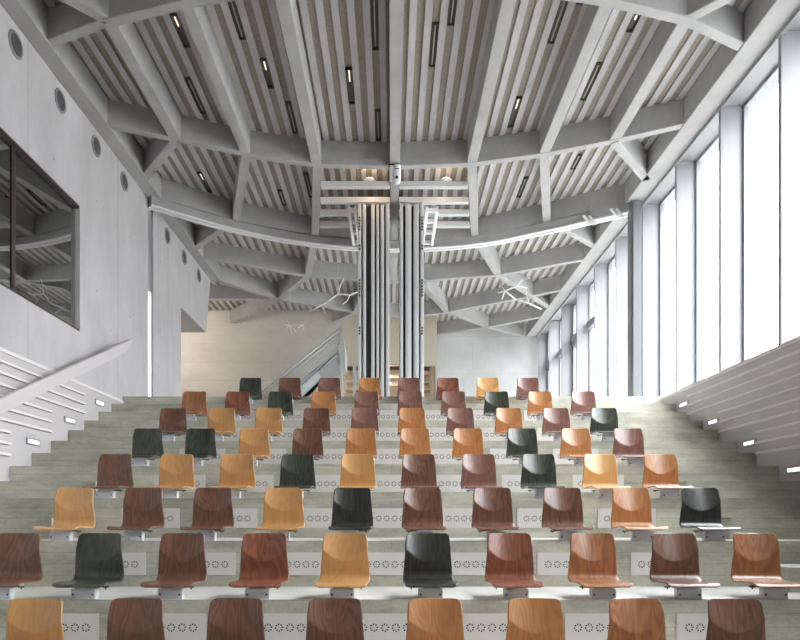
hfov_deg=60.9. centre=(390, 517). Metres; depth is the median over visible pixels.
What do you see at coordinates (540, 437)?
panel
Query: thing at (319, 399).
chair
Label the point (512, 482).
panel
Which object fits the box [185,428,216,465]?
chair
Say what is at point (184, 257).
air vent
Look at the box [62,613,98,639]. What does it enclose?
panel
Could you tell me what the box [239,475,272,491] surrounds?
panel
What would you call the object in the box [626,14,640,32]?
strip light
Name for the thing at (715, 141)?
window
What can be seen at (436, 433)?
panel
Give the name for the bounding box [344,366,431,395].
open shelf
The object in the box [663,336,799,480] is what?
panelling
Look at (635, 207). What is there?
post
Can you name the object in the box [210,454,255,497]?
chair
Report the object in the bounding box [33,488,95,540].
chair
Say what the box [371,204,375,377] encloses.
panel
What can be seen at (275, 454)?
panel
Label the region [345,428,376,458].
chair
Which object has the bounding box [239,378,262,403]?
chair
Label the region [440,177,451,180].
uplight
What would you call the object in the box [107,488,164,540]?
chair
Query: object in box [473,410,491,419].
panel
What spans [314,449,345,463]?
panel
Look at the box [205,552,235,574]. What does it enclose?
panel
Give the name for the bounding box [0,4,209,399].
wall
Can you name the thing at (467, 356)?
wall
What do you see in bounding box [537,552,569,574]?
panel
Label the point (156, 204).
track
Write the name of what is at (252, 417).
panel
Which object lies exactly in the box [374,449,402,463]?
panel
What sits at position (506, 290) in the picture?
lamp
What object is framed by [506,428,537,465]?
chair
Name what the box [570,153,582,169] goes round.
strip light
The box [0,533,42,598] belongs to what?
chair
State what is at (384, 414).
panel
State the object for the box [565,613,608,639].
panel
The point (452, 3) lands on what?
strip light
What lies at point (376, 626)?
panel
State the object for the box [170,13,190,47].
strip light
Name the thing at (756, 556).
chair
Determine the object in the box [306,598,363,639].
chair
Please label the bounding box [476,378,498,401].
chair
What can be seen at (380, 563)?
panel
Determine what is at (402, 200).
track
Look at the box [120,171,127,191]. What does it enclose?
air vent
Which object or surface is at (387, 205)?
panel
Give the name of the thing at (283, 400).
chair
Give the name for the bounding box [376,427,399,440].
panel
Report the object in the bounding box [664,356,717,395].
bare tree
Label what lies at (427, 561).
chair
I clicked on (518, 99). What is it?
strip light
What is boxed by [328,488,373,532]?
chair
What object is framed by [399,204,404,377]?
panel
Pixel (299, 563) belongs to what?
panel
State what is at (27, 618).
chair
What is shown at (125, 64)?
ceiling
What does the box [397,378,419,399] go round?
chair
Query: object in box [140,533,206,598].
chair
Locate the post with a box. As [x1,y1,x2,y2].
[628,200,641,395]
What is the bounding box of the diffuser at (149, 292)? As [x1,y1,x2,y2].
[148,291,150,395]
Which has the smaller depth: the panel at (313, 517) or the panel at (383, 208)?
the panel at (313, 517)
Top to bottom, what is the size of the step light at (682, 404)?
0.084 m
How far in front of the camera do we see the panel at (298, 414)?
10.68 m
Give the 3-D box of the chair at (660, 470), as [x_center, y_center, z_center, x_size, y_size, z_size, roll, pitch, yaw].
[2.852,-0.440,7.035,0.392,0.480,0.438,0,0,1]
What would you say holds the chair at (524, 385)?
on the floor
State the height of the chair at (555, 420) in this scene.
0.480 m
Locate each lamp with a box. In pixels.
[283,320,305,333]
[309,279,357,312]
[498,277,540,308]
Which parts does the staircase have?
post, post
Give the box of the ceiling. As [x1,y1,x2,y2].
[0,0,799,335]
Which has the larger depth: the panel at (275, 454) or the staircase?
the staircase
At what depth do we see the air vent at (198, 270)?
15.55 m
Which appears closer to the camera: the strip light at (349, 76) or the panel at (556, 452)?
the panel at (556, 452)
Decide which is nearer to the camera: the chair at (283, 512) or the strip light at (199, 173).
the chair at (283, 512)
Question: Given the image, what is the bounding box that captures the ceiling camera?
[389,164,400,184]
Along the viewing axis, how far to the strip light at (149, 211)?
12.50 m
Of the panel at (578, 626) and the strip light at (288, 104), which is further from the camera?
the strip light at (288, 104)
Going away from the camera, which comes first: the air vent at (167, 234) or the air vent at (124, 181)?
the air vent at (124, 181)
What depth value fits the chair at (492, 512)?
6.24 m
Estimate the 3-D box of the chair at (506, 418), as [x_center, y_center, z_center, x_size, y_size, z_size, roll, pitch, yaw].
[1.579,-1.238,8.935,0.392,0.480,0.438,0,0,-1]
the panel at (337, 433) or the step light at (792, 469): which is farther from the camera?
the panel at (337, 433)
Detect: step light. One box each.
[26,437,39,446]
[64,416,75,424]
[95,398,104,406]
[679,400,688,408]
[707,417,718,425]
[742,438,756,447]
[786,465,799,473]
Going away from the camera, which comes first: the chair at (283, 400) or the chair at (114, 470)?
the chair at (114, 470)
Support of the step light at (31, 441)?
attached to the panelling at (41, 418)
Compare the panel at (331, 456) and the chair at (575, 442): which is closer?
the chair at (575, 442)
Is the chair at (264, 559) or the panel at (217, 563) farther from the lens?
the panel at (217, 563)
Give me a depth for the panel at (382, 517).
6.88 m
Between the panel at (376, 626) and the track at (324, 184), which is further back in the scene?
the track at (324, 184)
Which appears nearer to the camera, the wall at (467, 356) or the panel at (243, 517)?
the panel at (243, 517)
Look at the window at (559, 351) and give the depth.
19.91 m
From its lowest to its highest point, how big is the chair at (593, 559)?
0.480 m
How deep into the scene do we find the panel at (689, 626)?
4.98 m
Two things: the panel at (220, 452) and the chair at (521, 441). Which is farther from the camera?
the panel at (220, 452)
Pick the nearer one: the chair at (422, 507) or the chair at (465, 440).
the chair at (422, 507)
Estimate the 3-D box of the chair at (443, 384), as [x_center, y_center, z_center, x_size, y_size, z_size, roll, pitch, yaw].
[0.918,-2.035,10.835,0.392,0.480,0.438,0,0,1]
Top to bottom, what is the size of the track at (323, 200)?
0.095 m
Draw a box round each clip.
[582,207,596,224]
[609,199,623,217]
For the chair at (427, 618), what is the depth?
4.35 m
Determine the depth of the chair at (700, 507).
6.24 m
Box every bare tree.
[664,313,763,380]
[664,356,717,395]
[717,302,776,353]
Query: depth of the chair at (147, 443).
8.14 m
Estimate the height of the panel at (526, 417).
0.200 m
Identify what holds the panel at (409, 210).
hanging from the track at (402, 200)
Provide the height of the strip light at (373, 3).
0.040 m
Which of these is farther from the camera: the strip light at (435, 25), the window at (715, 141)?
the window at (715, 141)
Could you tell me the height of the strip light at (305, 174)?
0.040 m
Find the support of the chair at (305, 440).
on the floor
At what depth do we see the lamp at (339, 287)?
15.19 m
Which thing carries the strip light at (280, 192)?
attached to the ceiling
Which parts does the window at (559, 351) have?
frame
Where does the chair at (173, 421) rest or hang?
on the floor
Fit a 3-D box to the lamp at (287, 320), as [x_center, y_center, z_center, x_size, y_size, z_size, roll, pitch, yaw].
[-2.400,-5.362,16.914,0.585,1.676,0.325,0,0,-8]
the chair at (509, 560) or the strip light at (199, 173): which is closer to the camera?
the chair at (509, 560)
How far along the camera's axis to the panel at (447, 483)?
7.83 m
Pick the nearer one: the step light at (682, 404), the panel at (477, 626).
the panel at (477, 626)
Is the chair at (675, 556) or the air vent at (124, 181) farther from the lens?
the air vent at (124, 181)
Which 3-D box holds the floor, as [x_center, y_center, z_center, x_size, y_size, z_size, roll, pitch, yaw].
[-3.375,-0.198,10.500,17.250,3.595,33.000,0,0,0]
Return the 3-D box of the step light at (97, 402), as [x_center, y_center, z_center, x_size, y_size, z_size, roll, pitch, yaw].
[-4.386,-1.731,10.242,0.017,0.084,0.320,0,0,0]
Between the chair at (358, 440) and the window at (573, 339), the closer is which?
the chair at (358, 440)
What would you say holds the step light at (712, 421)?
attached to the panelling at (758, 397)
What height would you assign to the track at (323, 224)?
0.095 m
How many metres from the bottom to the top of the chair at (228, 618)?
0.480 m
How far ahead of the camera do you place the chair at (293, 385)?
10.99 m
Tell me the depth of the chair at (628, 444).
8.14 m
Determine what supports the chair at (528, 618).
on the floor
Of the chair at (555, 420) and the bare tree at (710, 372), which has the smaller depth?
the chair at (555, 420)
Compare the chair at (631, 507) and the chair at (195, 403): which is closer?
the chair at (631, 507)
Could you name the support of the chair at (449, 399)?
on the floor
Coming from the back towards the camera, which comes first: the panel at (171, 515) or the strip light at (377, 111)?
the strip light at (377, 111)
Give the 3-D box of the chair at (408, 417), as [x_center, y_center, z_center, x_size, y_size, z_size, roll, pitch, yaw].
[0.280,-1.238,8.935,0.392,0.480,0.438,0,0,0]
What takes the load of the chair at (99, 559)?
on the floor
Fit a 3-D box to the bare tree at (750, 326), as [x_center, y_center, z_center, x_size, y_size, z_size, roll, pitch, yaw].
[14.918,-4.733,26.897,4.200,6.484,4.944,0,0,34]
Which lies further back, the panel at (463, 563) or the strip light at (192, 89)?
the strip light at (192, 89)
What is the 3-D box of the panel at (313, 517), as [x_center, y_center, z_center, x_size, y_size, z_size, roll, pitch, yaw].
[-0.860,0.001,6.883,0.590,0.200,0.009,0,0,0]
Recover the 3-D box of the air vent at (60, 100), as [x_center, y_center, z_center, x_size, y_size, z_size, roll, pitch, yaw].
[-4.402,-5.555,9.060,0.016,0.303,0.303,0,0,0]
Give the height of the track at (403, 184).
0.095 m
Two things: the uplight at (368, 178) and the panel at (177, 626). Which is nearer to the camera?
the panel at (177, 626)
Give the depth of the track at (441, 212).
12.93 m
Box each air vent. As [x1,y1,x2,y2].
[8,29,22,59]
[54,88,65,113]
[91,135,100,157]
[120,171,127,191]
[165,228,169,243]
[182,250,186,264]
[197,269,200,282]
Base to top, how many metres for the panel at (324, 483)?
0.200 m
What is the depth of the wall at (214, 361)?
20.30 m
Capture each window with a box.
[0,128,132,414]
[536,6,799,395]
[546,333,548,390]
[558,319,560,395]
[571,302,575,390]
[587,281,593,390]
[608,256,614,395]
[659,186,674,395]
[695,134,718,381]
[743,65,777,360]
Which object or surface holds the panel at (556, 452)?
attached to the floor
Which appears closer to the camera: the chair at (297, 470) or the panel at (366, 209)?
the chair at (297, 470)
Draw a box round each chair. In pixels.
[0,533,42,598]
[6,598,63,639]
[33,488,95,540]
[52,533,124,598]
[82,454,133,497]
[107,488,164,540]
[107,598,164,639]
[132,428,163,465]
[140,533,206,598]
[147,454,194,497]
[159,408,187,440]
[180,488,233,540]
[182,391,207,419]
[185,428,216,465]
[207,598,264,639]
[208,408,235,440]
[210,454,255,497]
[225,391,250,419]
[229,533,288,598]
[238,428,269,465]
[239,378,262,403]
[255,408,282,440]
[256,488,304,540]
[268,391,293,419]
[274,454,315,497]
[278,378,301,401]
[292,428,323,460]
[303,408,330,436]
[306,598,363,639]
[311,391,336,416]
[315,533,369,597]
[318,378,340,400]
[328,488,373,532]
[337,454,375,490]
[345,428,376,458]
[351,408,378,434]
[354,391,379,415]
[358,378,381,399]
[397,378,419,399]
[397,391,422,415]
[397,408,425,434]
[399,428,430,458]
[401,454,439,488]
[402,488,446,532]
[403,533,456,597]
[406,598,463,639]
[436,378,458,399]
[441,391,465,415]
[446,408,473,436]
[452,428,483,459]
[461,454,501,492]
[471,488,519,540]
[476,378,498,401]
[484,391,508,419]
[485,533,544,598]
[494,408,522,440]
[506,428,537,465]
[506,598,564,639]
[516,378,538,403]
[520,454,565,497]
[527,391,552,419]
[541,488,593,540]
[542,408,569,440]
[560,428,591,465]
[568,533,632,598]
[570,391,595,419]
[582,454,630,497]
[590,408,617,440]
[607,598,665,639]
[610,488,667,540]
[612,428,644,465]
[642,454,692,497]
[649,533,720,598]
[679,488,740,540]
[706,598,765,639]
[731,533,799,598]
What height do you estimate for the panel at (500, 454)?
0.200 m
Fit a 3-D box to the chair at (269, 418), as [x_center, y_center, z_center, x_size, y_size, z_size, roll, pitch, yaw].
[-1.639,-1.238,8.935,0.392,0.480,0.438,0,0,1]
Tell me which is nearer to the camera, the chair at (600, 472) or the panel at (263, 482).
the chair at (600, 472)
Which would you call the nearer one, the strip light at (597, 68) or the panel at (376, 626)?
the panel at (376, 626)
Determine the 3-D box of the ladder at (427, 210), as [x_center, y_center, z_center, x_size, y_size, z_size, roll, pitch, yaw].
[0.760,-5.715,13.375,0.240,0.110,1.550,0,0,0]
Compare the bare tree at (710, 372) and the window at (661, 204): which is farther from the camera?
the bare tree at (710, 372)
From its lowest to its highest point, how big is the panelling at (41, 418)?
3.422 m
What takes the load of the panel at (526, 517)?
attached to the floor
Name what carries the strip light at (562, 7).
attached to the ceiling
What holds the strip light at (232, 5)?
attached to the ceiling
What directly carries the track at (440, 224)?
attached to the ceiling
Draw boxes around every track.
[148,196,628,252]
[320,197,389,204]
[320,209,362,216]
[320,221,355,227]
[321,181,389,188]
[398,221,469,227]
[399,181,467,188]
[399,197,468,204]
[399,209,468,216]
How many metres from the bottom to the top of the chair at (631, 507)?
0.480 m
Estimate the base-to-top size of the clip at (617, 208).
0.330 m
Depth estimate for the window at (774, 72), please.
9.53 m
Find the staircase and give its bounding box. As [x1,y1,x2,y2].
[262,327,355,395]
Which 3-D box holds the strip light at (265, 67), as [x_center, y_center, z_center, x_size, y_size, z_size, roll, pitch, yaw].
[-1.723,-6.188,9.474,0.090,0.040,0.598,0,0,0]
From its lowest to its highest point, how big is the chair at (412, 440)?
0.480 m
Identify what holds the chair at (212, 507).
on the floor
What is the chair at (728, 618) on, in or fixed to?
on the floor
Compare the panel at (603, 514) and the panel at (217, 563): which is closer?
the panel at (217, 563)
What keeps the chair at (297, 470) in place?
on the floor
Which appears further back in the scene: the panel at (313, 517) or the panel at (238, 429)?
the panel at (238, 429)
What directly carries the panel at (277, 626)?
attached to the floor
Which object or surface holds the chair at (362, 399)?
on the floor
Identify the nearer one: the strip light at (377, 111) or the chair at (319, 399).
the chair at (319, 399)
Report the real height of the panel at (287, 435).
0.200 m
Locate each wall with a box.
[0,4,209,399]
[181,310,340,395]
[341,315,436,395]
[436,324,537,395]
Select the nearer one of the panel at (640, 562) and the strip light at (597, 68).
the panel at (640, 562)
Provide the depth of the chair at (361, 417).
9.09 m
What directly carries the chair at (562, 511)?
on the floor
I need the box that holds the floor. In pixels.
[0,396,799,639]
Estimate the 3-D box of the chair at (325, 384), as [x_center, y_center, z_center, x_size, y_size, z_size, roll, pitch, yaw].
[-0.997,-2.035,10.835,0.392,0.480,0.438,0,0,1]
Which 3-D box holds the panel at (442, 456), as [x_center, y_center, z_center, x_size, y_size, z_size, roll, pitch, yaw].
[0.780,-0.797,8.783,0.590,0.200,0.009,0,0,0]
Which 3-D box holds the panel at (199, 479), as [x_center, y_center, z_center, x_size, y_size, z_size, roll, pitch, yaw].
[-2.435,-0.399,7.833,0.590,0.200,0.009,0,0,0]
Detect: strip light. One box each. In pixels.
[148,209,151,395]
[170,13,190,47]
[184,77,205,113]
[197,171,211,192]
[227,1,245,39]
[260,58,273,88]
[277,189,286,205]
[285,101,297,133]
[303,172,311,197]
[345,67,354,103]
[370,0,378,50]
[375,109,380,140]
[428,22,438,66]
[447,0,456,25]
[508,96,521,127]
[516,176,528,197]
[547,0,568,43]
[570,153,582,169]
[580,62,602,100]
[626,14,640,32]
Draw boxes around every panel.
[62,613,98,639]
[121,508,179,527]
[122,552,145,574]
[154,475,204,491]
[163,613,205,639]
[180,449,224,463]
[200,427,241,440]
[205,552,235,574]
[233,508,256,527]
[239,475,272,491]
[241,410,254,419]
[258,449,285,463]
[263,613,306,639]
[272,427,295,440]
[284,410,303,419]
[287,552,321,574]
[302,475,339,491]
[303,508,332,527]
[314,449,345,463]
[322,427,350,440]
[330,410,351,419]
[358,204,362,388]
[363,204,370,377]
[363,613,406,639]
[368,552,404,574]
[370,475,404,491]
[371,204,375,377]
[372,508,402,527]
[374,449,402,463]
[376,204,380,381]
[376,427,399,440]
[378,410,398,419]
[381,204,385,395]
[386,204,389,395]
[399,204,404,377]
[405,204,413,377]
[414,204,418,377]
[419,204,423,395]
[425,410,446,419]
[426,427,452,440]
[431,449,461,463]
[436,475,473,491]
[442,508,472,527]
[451,552,486,574]
[463,613,507,639]
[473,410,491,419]
[480,427,504,440]
[490,449,518,463]
[502,475,535,491]
[517,508,542,527]
[524,410,536,419]
[537,427,577,440]
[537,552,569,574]
[553,449,598,463]
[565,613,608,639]
[572,475,623,491]
[597,508,655,527]
[630,552,651,574]
[676,613,707,639]
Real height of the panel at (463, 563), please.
0.200 m
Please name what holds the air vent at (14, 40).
in the wall at (111, 222)
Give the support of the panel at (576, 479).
attached to the floor
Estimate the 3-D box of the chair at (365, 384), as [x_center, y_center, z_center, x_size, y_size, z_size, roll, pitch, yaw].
[-0.340,-2.035,10.835,0.392,0.480,0.438,0,0,-1]
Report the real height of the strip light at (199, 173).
0.040 m
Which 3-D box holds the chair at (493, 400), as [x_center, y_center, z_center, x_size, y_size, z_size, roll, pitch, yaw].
[1.557,-1.637,9.885,0.392,0.480,0.438,0,0,1]
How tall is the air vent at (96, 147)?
0.303 m
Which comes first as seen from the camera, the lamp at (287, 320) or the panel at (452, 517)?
the panel at (452, 517)
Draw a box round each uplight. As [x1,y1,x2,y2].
[364,177,374,180]
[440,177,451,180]
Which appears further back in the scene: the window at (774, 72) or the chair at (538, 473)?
the window at (774, 72)
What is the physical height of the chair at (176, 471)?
0.480 m
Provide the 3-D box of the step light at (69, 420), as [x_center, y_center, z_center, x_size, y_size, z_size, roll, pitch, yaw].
[-4.386,-1.332,9.293,0.017,0.084,0.320,0,0,0]
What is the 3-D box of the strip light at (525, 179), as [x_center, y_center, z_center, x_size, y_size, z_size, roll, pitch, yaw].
[2.457,-6.188,12.726,0.090,0.040,0.732,0,0,0]
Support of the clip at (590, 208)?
attached to the track at (156, 204)
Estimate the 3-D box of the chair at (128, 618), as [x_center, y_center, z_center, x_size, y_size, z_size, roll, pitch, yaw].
[-1.633,0.757,4.185,0.392,0.480,0.438,0,0,1]
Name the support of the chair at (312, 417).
on the floor
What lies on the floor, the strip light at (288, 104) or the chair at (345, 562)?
the chair at (345, 562)
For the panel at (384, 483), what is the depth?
7.83 m
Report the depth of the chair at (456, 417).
9.09 m
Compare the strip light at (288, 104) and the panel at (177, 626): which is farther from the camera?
the strip light at (288, 104)
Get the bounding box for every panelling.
[0,347,123,480]
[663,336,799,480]
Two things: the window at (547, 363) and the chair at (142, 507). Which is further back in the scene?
the window at (547, 363)
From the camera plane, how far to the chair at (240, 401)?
10.04 m
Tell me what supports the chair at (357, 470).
on the floor
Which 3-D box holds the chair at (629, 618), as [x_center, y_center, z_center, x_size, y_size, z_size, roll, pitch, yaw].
[1.571,0.757,4.185,0.392,0.480,0.438,0,0,-1]
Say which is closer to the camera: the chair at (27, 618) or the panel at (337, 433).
the chair at (27, 618)
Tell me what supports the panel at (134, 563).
attached to the floor
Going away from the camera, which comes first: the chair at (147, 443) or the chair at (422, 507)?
the chair at (422, 507)
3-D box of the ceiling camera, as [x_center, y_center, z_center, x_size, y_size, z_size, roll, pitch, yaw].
[0.064,-5.640,11.167,0.198,0.320,0.166,0,0,0]
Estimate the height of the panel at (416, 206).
3.760 m
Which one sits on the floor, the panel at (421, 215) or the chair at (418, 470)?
the chair at (418, 470)
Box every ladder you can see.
[348,207,357,245]
[424,207,437,245]
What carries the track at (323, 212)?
attached to the ceiling
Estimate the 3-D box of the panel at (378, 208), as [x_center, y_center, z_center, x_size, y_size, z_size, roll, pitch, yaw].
[-0.231,-3.895,12.889,0.078,3.760,0.962,0,0,0]
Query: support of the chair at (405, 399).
on the floor
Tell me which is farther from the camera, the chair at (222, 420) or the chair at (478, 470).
the chair at (222, 420)
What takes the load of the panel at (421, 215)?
hanging from the track at (402, 200)
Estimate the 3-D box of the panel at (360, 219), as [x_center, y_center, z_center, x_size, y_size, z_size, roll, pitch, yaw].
[-0.574,-3.895,12.884,0.062,3.760,0.972,0,0,0]
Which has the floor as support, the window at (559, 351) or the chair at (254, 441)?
the chair at (254, 441)
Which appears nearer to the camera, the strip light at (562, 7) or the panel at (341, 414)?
the strip light at (562, 7)
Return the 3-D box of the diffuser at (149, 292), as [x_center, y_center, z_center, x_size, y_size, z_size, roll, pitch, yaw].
[-4.434,-3.080,12.490,0.009,2.130,0.120,0,0,0]
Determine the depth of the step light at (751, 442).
8.46 m
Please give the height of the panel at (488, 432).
0.200 m
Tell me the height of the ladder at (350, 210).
0.110 m
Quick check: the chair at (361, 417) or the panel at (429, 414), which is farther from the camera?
the panel at (429, 414)
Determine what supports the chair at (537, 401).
on the floor
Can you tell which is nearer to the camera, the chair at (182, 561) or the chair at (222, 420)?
the chair at (182, 561)
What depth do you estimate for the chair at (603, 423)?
9.09 m
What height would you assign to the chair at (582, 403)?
0.480 m

